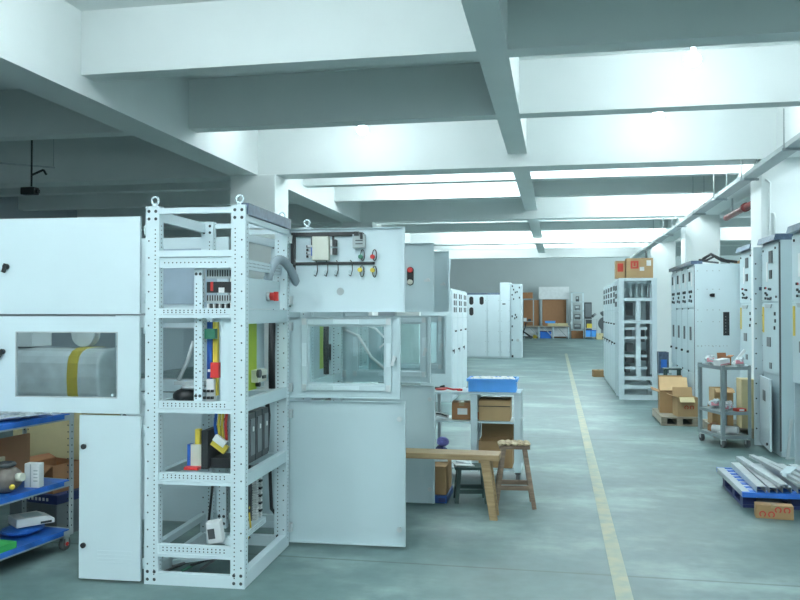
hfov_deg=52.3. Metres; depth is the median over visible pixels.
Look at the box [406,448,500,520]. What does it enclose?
bench
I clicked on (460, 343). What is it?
tall cabinet
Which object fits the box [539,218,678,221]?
ceiling beam
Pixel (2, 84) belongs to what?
ceiling beam
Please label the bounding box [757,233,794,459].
tall cabinet
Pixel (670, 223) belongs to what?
ceiling beam
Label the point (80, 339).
cable reel
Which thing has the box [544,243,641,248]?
ceiling beam
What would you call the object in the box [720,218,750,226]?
ceiling beam
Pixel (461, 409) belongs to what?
carton
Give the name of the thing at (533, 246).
ceiling beam
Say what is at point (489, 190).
ceiling beam
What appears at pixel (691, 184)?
ceiling beam
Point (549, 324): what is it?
carton
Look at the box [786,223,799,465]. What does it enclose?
tall cabinet
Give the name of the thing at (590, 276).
wall
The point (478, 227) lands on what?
ceiling beam
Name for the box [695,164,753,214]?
ceiling beam
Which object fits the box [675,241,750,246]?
ceiling beam
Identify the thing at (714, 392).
carton
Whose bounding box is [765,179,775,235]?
conduit
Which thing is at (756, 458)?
metal profile
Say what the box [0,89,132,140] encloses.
ceiling beam
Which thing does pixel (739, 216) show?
ceiling beam
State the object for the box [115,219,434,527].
tall cabinet
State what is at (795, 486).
metal profile
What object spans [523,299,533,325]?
shelf unit
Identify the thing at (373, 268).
lamp
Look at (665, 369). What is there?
stool
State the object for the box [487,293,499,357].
tall cabinet
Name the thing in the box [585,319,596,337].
cart
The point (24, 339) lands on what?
box
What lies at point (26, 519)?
flat device
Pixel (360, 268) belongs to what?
lamp
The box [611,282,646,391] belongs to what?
tall cabinet
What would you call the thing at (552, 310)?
board
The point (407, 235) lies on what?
ceiling beam
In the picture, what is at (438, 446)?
cloth bag
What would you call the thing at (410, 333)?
column
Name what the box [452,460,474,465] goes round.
paper sheets
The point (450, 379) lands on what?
tall cabinet
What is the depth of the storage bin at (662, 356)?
14.57 m
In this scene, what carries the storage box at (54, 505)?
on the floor
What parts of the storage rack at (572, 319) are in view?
post, post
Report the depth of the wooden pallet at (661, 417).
11.46 m
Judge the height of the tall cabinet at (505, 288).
2.630 m
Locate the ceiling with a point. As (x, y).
(82, 5)
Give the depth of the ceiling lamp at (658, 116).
9.42 m
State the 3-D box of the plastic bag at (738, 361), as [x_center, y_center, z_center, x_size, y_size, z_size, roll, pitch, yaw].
[4.039,0.735,9.697,0.113,0.117,0.135,0,-1,11]
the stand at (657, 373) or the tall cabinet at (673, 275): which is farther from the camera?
the stand at (657, 373)
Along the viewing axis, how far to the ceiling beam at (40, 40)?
7.38 m
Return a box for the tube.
[732,349,745,364]
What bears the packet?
on the trolley at (723, 369)
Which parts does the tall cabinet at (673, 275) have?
door, door, door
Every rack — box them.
[435,388,522,479]
[571,292,583,337]
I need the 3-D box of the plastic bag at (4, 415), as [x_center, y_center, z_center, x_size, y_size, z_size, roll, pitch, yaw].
[-2.469,0.727,5.192,0.266,0.062,0.388,0,-1,18]
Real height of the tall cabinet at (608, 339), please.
2.200 m
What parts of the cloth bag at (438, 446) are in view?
purple cap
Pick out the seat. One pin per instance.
(508, 442)
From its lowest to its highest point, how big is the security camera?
1.150 m
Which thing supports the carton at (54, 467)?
on the storage box at (54, 505)
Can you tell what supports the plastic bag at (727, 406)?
on the trolley at (723, 369)
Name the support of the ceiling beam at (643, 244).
attached to the ceiling
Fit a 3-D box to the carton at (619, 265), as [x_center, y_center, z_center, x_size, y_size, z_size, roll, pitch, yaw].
[4.080,-0.559,15.132,0.170,0.320,0.282,0,-1,11]
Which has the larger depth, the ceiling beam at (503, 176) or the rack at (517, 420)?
the ceiling beam at (503, 176)
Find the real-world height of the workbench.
0.760 m
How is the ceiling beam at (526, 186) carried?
attached to the ceiling
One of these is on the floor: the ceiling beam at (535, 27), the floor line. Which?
the floor line
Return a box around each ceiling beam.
[0,0,257,175]
[0,80,12,86]
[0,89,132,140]
[0,107,797,188]
[0,181,229,196]
[18,190,295,210]
[77,194,750,228]
[81,0,478,81]
[142,225,341,229]
[164,226,341,237]
[189,63,496,132]
[226,227,750,245]
[286,179,359,222]
[303,172,515,187]
[334,182,520,202]
[378,224,409,242]
[381,221,527,224]
[397,222,530,232]
[434,244,536,249]
[440,246,741,258]
[461,0,526,153]
[507,0,799,57]
[513,172,536,210]
[519,44,799,118]
[528,221,541,236]
[531,165,739,180]
[535,176,714,197]
[535,244,544,252]
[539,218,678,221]
[541,220,666,230]
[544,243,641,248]
[636,243,647,255]
[657,218,680,240]
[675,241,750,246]
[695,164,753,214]
[720,216,750,218]
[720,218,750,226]
[776,106,799,157]
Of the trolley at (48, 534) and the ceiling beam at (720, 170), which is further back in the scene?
the ceiling beam at (720, 170)
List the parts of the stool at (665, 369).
seat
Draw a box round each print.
[618,264,622,271]
[631,261,638,268]
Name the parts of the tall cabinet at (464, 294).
door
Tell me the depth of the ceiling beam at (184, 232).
21.95 m
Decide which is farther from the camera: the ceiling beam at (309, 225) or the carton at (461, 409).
the ceiling beam at (309, 225)
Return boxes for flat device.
[8,511,54,527]
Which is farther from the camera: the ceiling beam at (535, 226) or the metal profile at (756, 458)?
the ceiling beam at (535, 226)
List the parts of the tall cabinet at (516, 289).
door, door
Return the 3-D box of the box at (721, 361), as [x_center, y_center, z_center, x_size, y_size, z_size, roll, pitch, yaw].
[3.876,0.745,9.820,0.157,0.089,0.122,0,-1,-20]
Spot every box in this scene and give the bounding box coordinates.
[9,488,78,531]
[18,333,51,346]
[24,462,43,487]
[713,358,729,365]
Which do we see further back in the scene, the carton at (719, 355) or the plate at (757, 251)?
the carton at (719, 355)
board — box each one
[0,433,29,472]
[524,300,538,337]
[542,299,565,337]
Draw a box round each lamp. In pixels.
[357,125,367,134]
[357,265,364,276]
[358,249,364,260]
[370,249,376,260]
[370,265,376,277]
[652,112,663,120]
[685,47,700,66]
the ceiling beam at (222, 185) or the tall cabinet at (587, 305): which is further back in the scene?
the tall cabinet at (587, 305)
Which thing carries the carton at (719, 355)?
on the trolley at (723, 369)
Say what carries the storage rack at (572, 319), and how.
on the floor
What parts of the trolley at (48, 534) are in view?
post, shelf, shelf, shelf, connector strip, post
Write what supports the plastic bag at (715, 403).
on the trolley at (723, 369)
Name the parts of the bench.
leg, leg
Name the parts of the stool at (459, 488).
leg, leg, seat, leg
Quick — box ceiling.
[0,0,799,89]
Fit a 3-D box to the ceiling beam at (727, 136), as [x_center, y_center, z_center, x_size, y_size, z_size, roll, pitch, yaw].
[1.090,-2.069,10.778,19.100,0.715,0.400,0,-1,11]
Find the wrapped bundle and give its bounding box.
[17,346,115,396]
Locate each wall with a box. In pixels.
[0,196,394,373]
[395,257,680,336]
[720,256,739,263]
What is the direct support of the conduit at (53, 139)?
hanging from the ceiling
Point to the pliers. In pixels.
(441, 388)
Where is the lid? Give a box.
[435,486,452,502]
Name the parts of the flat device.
panel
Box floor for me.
[0,337,799,599]
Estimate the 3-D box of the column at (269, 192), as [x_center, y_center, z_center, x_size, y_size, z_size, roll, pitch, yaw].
[-1.956,0.032,11.351,0.650,3.470,0.560,0,-1,11]
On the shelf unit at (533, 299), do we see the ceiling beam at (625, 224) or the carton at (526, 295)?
the carton at (526, 295)
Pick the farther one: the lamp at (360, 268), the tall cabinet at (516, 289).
the tall cabinet at (516, 289)
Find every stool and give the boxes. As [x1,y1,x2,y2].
[453,463,486,503]
[495,439,536,509]
[662,367,681,374]
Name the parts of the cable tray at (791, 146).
hanger rod, hanger rod, hanger rod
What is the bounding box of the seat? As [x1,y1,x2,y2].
[497,439,530,445]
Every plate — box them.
[753,247,763,444]
[780,466,796,476]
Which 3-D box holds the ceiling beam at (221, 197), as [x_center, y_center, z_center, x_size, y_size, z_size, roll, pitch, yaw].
[-4.577,-2.078,15.748,6.100,0.550,0.210,0,-1,11]
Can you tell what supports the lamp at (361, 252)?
attached to the tall cabinet at (339, 467)
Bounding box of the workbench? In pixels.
[523,326,569,338]
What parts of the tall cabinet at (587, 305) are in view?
panel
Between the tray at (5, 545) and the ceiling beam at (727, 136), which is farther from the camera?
the ceiling beam at (727, 136)
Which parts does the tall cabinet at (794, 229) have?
door, door, panel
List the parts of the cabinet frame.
aisle door, aisle door, post, device rail, device rail, device rail, device rail, post, mounting plate, post, post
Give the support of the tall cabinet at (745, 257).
on the floor
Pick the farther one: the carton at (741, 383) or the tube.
the carton at (741, 383)
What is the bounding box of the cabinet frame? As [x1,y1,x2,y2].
[613,278,656,399]
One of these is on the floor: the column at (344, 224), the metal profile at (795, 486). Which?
the column at (344, 224)
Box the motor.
[0,461,25,492]
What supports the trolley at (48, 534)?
on the floor
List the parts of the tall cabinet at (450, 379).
door, door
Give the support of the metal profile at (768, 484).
on the pallet at (743, 493)
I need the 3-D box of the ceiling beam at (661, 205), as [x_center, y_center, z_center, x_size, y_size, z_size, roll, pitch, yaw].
[2.206,-1.983,16.612,19.100,0.715,0.400,0,-1,11]
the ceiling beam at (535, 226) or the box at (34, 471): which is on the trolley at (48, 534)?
the box at (34, 471)
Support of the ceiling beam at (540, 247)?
attached to the ceiling
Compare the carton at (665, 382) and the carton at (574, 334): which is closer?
the carton at (665, 382)
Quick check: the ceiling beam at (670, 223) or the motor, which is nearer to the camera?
the motor
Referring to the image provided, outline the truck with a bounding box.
[523,322,531,338]
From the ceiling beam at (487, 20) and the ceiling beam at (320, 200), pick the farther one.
the ceiling beam at (320, 200)
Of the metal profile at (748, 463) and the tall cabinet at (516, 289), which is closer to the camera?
the metal profile at (748, 463)
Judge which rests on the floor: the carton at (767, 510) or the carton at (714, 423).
the carton at (767, 510)
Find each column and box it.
[230,174,287,428]
[342,222,377,382]
[397,312,420,362]
[648,241,675,372]
[681,215,719,263]
[750,157,799,378]
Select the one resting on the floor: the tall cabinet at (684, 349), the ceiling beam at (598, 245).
the tall cabinet at (684, 349)
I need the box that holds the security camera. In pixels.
[20,140,46,194]
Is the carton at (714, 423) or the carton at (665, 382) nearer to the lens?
the carton at (714, 423)
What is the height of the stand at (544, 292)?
3.170 m
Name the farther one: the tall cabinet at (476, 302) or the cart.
the cart
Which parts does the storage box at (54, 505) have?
lid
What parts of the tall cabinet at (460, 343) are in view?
door, door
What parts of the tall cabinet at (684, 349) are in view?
door, door, door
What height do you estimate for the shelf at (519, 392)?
0.023 m
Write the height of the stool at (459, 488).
0.304 m
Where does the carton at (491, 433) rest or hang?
on the rack at (517, 420)
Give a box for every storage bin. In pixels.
[467,376,518,392]
[540,331,551,337]
[586,330,590,336]
[591,330,595,336]
[657,351,668,373]
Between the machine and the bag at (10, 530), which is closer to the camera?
the bag at (10, 530)
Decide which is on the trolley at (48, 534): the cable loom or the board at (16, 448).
the board at (16, 448)
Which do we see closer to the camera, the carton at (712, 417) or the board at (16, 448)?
the board at (16, 448)
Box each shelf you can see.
[435,388,522,395]
[698,364,750,369]
[698,406,750,414]
[698,428,751,438]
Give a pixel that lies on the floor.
(681, 534)
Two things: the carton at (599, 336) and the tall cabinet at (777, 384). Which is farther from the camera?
the carton at (599, 336)
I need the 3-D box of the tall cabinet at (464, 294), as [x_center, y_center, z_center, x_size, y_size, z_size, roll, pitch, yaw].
[1.050,0.833,16.527,0.606,2.020,0.800,0,-1,11]
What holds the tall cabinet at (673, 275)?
on the floor
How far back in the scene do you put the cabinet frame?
14.90 m
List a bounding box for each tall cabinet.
[0,194,405,588]
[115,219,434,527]
[314,251,448,399]
[421,288,457,401]
[457,290,462,396]
[462,291,466,387]
[467,293,486,357]
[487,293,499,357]
[500,283,511,357]
[511,284,522,357]
[584,302,596,337]
[602,287,606,380]
[604,285,608,382]
[606,284,610,385]
[609,282,613,389]
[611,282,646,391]
[669,267,677,374]
[674,265,682,374]
[679,263,688,383]
[685,261,740,419]
[736,244,751,378]
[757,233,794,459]
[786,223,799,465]
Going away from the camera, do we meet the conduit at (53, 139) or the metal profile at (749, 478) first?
the metal profile at (749, 478)
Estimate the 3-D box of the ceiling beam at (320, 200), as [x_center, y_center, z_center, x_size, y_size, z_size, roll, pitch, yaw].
[-1.544,-2.017,14.306,0.400,0.715,5.540,0,-1,11]
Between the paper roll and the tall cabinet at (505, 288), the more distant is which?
the tall cabinet at (505, 288)
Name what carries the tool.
on the rack at (517, 420)
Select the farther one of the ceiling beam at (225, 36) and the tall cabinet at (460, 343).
the tall cabinet at (460, 343)
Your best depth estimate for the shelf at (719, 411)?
9.68 m
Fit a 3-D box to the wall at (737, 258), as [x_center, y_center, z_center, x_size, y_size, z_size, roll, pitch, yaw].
[12.586,-1.363,19.503,0.200,6.500,63.000,0,-1,11]
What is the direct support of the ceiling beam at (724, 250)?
attached to the ceiling
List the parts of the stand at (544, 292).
post, post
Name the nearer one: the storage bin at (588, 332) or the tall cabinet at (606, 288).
the tall cabinet at (606, 288)
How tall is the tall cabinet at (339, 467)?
2.289 m
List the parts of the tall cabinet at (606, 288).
door, door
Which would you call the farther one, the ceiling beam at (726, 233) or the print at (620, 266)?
the ceiling beam at (726, 233)
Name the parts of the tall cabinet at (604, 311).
door, door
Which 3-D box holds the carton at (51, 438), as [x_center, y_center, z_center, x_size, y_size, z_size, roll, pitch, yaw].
[-2.673,1.267,6.551,0.620,0.860,0.502,0,-1,15]
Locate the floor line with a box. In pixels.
[565,354,633,599]
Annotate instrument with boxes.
[574,324,580,328]
[575,305,579,310]
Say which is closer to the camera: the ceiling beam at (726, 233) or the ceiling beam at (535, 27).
the ceiling beam at (535, 27)
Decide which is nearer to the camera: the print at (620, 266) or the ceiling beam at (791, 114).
the ceiling beam at (791, 114)
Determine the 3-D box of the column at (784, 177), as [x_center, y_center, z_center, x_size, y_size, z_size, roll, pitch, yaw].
[4.768,0.014,10.125,0.640,3.470,0.560,0,-1,11]
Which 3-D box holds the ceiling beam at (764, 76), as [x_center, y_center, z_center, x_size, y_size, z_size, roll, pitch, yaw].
[2.721,-2.190,8.192,3.003,0.550,0.210,0,-1,11]
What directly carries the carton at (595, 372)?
on the floor
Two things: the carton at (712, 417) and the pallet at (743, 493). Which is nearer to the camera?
the pallet at (743, 493)
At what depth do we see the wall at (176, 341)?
19.51 m
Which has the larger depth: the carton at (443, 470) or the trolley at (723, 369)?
the trolley at (723, 369)
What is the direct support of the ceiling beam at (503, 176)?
attached to the ceiling
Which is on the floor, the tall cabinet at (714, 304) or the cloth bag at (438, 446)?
the tall cabinet at (714, 304)
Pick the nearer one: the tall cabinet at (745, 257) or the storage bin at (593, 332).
the tall cabinet at (745, 257)
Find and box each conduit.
[0,139,54,167]
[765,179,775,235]
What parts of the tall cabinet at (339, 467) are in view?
door, door, door, post, rail, rail, rail, rail, rail, rail, rail, rail, post, post, rail, post, plate, rail, post, rail, rail, rail, perforated rail, rail, mounting plate, handle plate, perforated rail, rail, rail, rail, rail, rail, handle, rotary handle, post, window door, instrument door, door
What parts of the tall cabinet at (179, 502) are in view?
door, door, door, rail, rail, rail, post, panel, mounting plate, post, rail, rail, post, window door, door, lamp plate, instrument door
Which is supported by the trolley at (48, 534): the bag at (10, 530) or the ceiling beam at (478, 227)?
the bag at (10, 530)
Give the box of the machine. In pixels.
[598,311,603,338]
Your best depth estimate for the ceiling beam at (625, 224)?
19.91 m
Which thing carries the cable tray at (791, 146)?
hanging from the ceiling
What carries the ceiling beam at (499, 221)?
attached to the ceiling
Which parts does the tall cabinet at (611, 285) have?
door, door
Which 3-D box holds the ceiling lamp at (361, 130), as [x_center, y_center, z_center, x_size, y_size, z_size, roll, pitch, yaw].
[-0.468,-2.246,10.142,0.138,0.380,0.138,0,-1,11]
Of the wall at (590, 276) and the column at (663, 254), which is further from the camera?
the wall at (590, 276)
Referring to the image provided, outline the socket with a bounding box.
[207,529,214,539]
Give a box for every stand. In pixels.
[539,287,568,337]
[657,373,668,399]
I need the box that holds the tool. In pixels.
[436,412,448,417]
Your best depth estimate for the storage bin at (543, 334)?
49.49 m
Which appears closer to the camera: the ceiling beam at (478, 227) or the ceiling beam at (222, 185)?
the ceiling beam at (222, 185)
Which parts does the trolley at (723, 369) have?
post, post, post, post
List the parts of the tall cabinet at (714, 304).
door, door, door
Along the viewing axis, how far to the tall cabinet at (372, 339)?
7.74 m
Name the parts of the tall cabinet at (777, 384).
door, door, door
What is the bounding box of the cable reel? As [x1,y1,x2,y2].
[71,333,100,346]
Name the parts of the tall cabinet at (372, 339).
mounting plate, rail, post, window door, instrument door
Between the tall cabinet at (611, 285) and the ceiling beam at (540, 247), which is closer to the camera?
the tall cabinet at (611, 285)
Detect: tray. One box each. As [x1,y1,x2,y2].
[0,539,16,552]
[630,108,799,257]
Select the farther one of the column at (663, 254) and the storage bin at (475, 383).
the column at (663, 254)
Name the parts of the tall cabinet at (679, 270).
door, door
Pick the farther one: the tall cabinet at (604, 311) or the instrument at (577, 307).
the instrument at (577, 307)
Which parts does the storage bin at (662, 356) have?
panel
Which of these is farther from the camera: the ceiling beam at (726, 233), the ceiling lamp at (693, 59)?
the ceiling beam at (726, 233)
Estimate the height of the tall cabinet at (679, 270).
2.350 m
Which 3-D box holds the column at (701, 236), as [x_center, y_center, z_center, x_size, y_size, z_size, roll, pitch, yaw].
[5.885,0.100,15.959,0.640,3.470,0.560,0,-1,11]
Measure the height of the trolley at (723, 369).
0.969 m
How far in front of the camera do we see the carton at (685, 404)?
11.46 m
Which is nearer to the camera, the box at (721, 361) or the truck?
the box at (721, 361)
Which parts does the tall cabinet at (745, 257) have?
door, door, door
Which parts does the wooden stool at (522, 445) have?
leg, leg, seat, leg, leg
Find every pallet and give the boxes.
[652,408,697,426]
[703,419,753,438]
[717,467,799,509]
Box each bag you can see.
[0,411,42,420]
[0,524,44,536]
[436,437,448,448]
[704,354,714,364]
[708,399,719,407]
[725,400,733,409]
[725,403,729,410]
[734,357,744,366]
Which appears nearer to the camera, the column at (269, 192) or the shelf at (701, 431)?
the shelf at (701, 431)
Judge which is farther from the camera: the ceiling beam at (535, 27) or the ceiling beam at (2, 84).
the ceiling beam at (2, 84)
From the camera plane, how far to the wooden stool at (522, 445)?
6.67 m
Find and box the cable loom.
[699,253,736,263]
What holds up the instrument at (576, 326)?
on the storage rack at (572, 319)
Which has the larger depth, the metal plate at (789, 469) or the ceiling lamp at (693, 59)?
the ceiling lamp at (693, 59)
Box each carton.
[13,413,119,459]
[30,453,78,493]
[435,460,451,494]
[452,400,470,419]
[478,396,511,420]
[478,423,513,467]
[523,292,532,298]
[548,323,567,325]
[571,331,582,337]
[592,369,603,376]
[596,333,602,339]
[614,261,624,278]
[625,258,652,277]
[650,375,687,412]
[667,387,697,416]
[708,405,732,425]
[708,422,719,430]
[709,387,734,401]
[717,353,733,364]
[736,377,753,428]
[754,501,793,519]
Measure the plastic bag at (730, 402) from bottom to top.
0.108 m
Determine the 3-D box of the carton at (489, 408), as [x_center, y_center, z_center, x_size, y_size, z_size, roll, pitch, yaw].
[0.924,1.053,7.901,0.304,0.200,0.303,0,-1,11]
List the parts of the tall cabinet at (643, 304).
door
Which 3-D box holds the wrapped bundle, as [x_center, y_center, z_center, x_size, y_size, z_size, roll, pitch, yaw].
[-2.825,0.603,6.561,1.220,0.465,0.490,0,-1,14]
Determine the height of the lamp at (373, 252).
0.083 m
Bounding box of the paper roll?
[711,424,738,433]
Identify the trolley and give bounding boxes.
[0,412,73,560]
[698,362,751,447]
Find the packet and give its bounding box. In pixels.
[733,408,746,411]
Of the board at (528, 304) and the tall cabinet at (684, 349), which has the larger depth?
the board at (528, 304)
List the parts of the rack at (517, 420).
post, post, post, post, post, post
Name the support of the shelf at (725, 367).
attached to the trolley at (723, 369)
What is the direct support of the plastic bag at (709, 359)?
on the trolley at (723, 369)
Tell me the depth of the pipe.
12.87 m
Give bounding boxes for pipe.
[723,198,750,220]
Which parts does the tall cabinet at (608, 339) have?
door, door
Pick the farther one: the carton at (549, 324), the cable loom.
the carton at (549, 324)
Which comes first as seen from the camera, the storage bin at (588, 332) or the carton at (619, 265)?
the carton at (619, 265)
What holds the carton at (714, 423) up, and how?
on the trolley at (723, 369)
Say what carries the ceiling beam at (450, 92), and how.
attached to the ceiling
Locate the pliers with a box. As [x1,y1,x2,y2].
[435,387,462,390]
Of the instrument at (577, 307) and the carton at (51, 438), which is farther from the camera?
the instrument at (577, 307)

